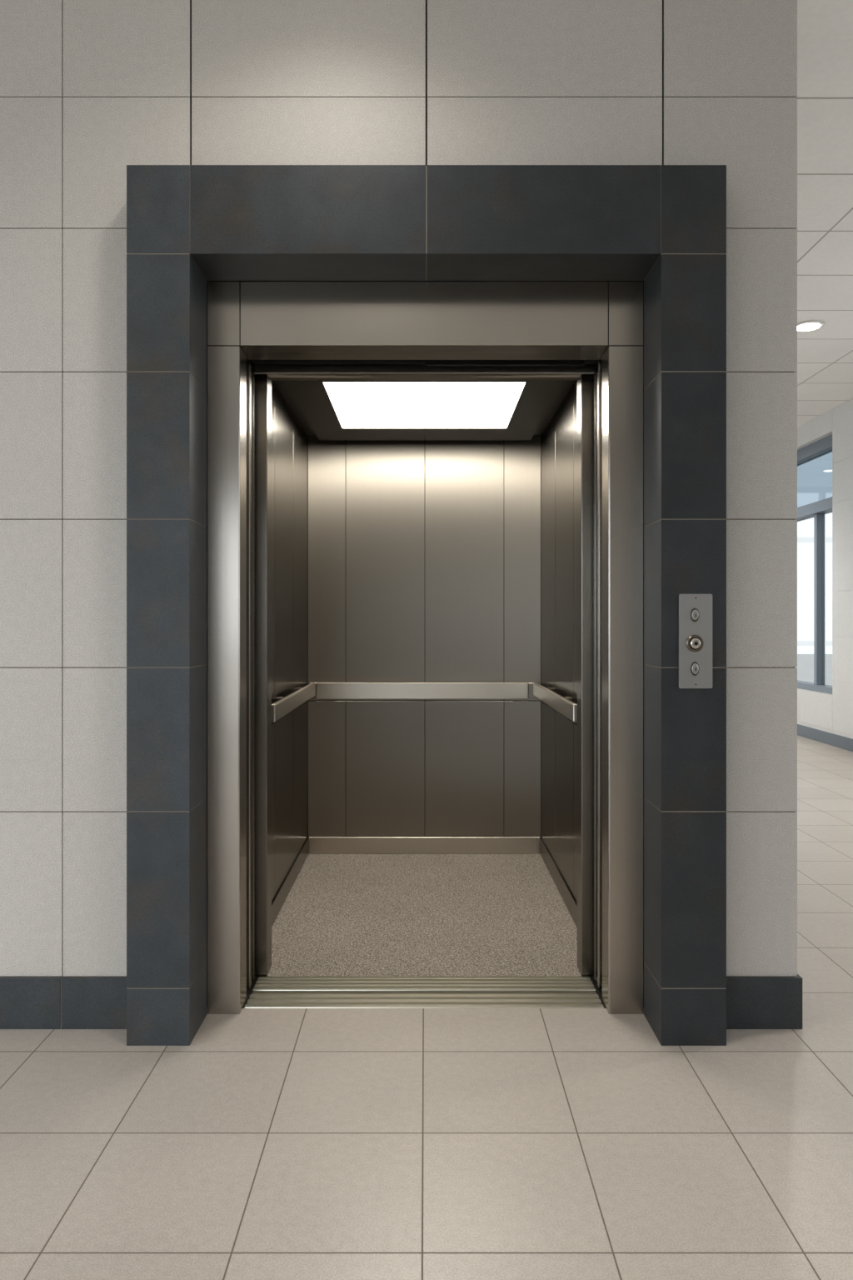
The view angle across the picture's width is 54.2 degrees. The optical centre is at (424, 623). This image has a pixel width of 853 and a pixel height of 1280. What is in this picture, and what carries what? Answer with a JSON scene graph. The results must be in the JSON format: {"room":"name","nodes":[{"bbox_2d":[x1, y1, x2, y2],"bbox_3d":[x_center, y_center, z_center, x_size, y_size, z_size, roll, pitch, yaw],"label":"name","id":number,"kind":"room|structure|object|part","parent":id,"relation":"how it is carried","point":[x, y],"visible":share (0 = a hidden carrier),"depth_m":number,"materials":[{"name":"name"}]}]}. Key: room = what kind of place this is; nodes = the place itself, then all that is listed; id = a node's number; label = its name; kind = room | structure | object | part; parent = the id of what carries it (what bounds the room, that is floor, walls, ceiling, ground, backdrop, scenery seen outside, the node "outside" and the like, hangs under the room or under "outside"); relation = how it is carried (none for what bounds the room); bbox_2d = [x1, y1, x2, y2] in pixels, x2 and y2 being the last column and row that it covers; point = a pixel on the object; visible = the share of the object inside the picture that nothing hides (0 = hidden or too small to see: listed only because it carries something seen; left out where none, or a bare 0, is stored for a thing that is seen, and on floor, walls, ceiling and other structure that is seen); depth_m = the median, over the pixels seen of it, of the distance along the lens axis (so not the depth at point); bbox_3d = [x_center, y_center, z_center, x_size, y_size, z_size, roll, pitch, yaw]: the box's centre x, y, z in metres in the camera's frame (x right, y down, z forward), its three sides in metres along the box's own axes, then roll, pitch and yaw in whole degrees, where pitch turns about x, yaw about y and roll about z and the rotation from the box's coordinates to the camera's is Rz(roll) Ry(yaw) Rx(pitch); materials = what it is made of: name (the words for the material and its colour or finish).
{"room":"elevator lobby","nodes":[
{"label":"elevator lobby","id":0,"kind":"room"},
{"bbox_2d":[0,0,797,977],"bbox_3d":[-1.215,-0.480,2.688,4.770,3.500,0.140,0,0,0],"label":"wall","id":1,"kind":"structure","parent":0,"point":[69,69],"depth_m":2.62,"materials":[{"name":"tile"}]},
{"bbox_2d":[0,976,126,1029],"bbox_3d":[-2.199,1.190,2.612,2.602,0.160,0.012,0,0,0],"label":"baseboard","id":2,"kind":"structure","parent":1,"relation":"attached to","point":[26,1002],"depth_m":2.61,"materials":[{"name":"tile"}]},
{"bbox_2d":[246,359,254,989],"bbox_3d":[-0.893,0.171,2.924,0.575,2.186,0.088,0,0,0],"label":"elevator door","id":3,"kind":"structure","parent":1,"relation":"in","point":[250,366],"depth_m":2.89,"materials":[{"name":"silver metal"}]},
{"bbox_2d":[251,360,597,365],"bbox_3d":[0.000,-1.004,2.929,2.000,0.196,0.098,0,0,0],"label":"header","id":4,"kind":"object","parent":1,"relation":"attached to","point":[427,362],"depth_m":2.93,"materials":[{"name":"metal"}]},
{"bbox_2d":[245,976,604,1008],"bbox_3d":[-0.002,1.284,2.872,1.186,0.033,0.244,0,0,0],"label":"sill","id":5,"kind":"structure","parent":1,"relation":"attached to","point":[267,992],"depth_m":2.86,"materials":[{"name":"silver metal"}]},
{"bbox_2d":[255,364,594,977],"bbox_3d":[-0.003,0.107,3.822,1.349,2.385,1.655,0,0,0],"label":"elevator car","id":6,"kind":"object","parent":1,"relation":"in","point":[414,522],"visible":0.73,"depth_m":4.35,"materials":[{"name":"silver metal"}]},
{"bbox_2d":[271,682,315,722],"bbox_3d":[-0.613,0.350,3.828,0.066,0.070,1.180,0,0,0],"label":"handrail","id":7,"kind":"object","parent":6,"relation":"attached to","point":[282,707],"visible":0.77,"depth_m":3.64,"materials":[{"name":"metal"}]},
{"bbox_2d":[309,682,534,699],"bbox_3d":[-0.015,0.367,4.563,1.230,0.090,0.074,0,0,0],"label":"handrail","id":8,"kind":"object","parent":6,"relation":"attached to","point":[323,690],"visible":0.94,"depth_m":4.53,"materials":[{"name":"metal"}]},
{"bbox_3d":[-0.002,-1.004,3.840,0.834,0.016,0.818,0,0,0],"label":"car light panel","id":9,"kind":"part","parent":6,"relation":"part of","materials":[{"name":"white plastic"}]},
{"bbox_2d":[533,682,577,722],"bbox_3d":[0.608,0.350,3.828,0.066,0.070,1.180,0,0,0],"label":"handrail","id":10,"kind":"object","parent":6,"relation":"attached to","point":[565,707],"visible":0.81,"depth_m":3.63,"materials":[{"name":"metal"}]},
{"bbox_2d":[206,280,644,1014],"bbox_3d":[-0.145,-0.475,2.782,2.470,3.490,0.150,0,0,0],"label":"door frame","id":11,"kind":"structure","parent":1,"relation":"attached to","point":[247,320],"depth_m":2.71,"materials":[{"name":"silver metal"}]},
{"bbox_2d":[126,165,726,1045],"bbox_3d":[0.005,-0.054,2.605,1.804,2.648,0.201,0,0,0],"label":"surround","id":12,"kind":"object","parent":1,"relation":"attached to","point":[663,227],"depth_m":2.50,"materials":[{"name":"black tile"}]},
{"bbox_2d":[678,594,712,688],"bbox_3d":[0.812,0.053,2.494,0.100,0.283,0.021,0,0,0],"label":"panel","id":13,"kind":"object","parent":12,"relation":"attached to","point":[695,611],"visible":1,"depth_m":2.50,"materials":[{"name":"metal"}]},
{"bbox_2d":[594,360,602,989],"bbox_3d":[0.816,0.171,2.924,0.429,2.186,0.088,0,0,0],"label":"elevator door","id":14,"kind":"structure","parent":1,"relation":"in","point":[597,366],"depth_m":2.88,"materials":[{"name":"silver metal"}]},
{"bbox_2d":[0,735,852,1279],"bbox_3d":[0.320,1.330,4.868,8.240,0.120,17.900,0,0,0],"label":"floor","id":15,"kind":"structure","parent":0,"point":[276,1143],"depth_m":2.03,"materials":[{"name":"tile"}]},
{"bbox_2d":[796,0,852,427],"bbox_3d":[0.320,-2.290,4.868,8.240,0.120,17.900,0,0,0],"label":"ceiling","id":16,"kind":"structure","parent":0,"point":[825,27],"depth_m":4.42,"materials":[{"name":"tile"}]},
{"bbox_2d":[797,320,825,331],"bbox_3d":[2.870,-2.223,6.238,0.230,0.014,0.230,0,0,0],"label":"recessed light","id":17,"kind":"object","parent":16,"relation":"in","point":[810,325],"visible":0.82,"depth_m":6.20,"materials":[{"name":"white"}]},
{"bbox_2d":[797,398,852,739],"bbox_3d":[4.370,-0.480,4.868,0.260,3.500,17.500,0,0,0],"label":"wall","id":18,"kind":"structure","parent":0,"point":[832,713],"depth_m":8.52,"materials":[{"name":"white paint"}]},
{"bbox_2d":[795,434,832,694],"bbox_3d":[4.360,-0.625,9.718,0.160,2.748,2.098,0,0,0],"label":"window","id":19,"kind":"structure","parent":18,"relation":"in","point":[814,667],"depth_m":9.26,"materials":[{"name":"clear glass"}]},
{"bbox_2d":[797,724,852,751],"bbox_3d":[4.234,1.207,4.868,0.012,0.124,17.500,0,0,0],"label":"baseboard","id":20,"kind":"structure","parent":18,"relation":"attached to","point":[832,739],"depth_m":8.78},
{"bbox_3d":[1.109,-0.480,9.679,0.118,3.500,7.878,0,0,0],"label":"wall","id":21,"kind":"structure","parent":0,"visible":0},
{"bbox_2d":[726,973,802,1029],"bbox_3d":[1.045,1.190,4.062,0.274,0.160,2.912,0,0,0],"label":"baseboard","id":22,"kind":"structure","parent":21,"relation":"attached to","point":[752,1002],"depth_m":2.61,"materials":[{"name":"tile"}]}
]}

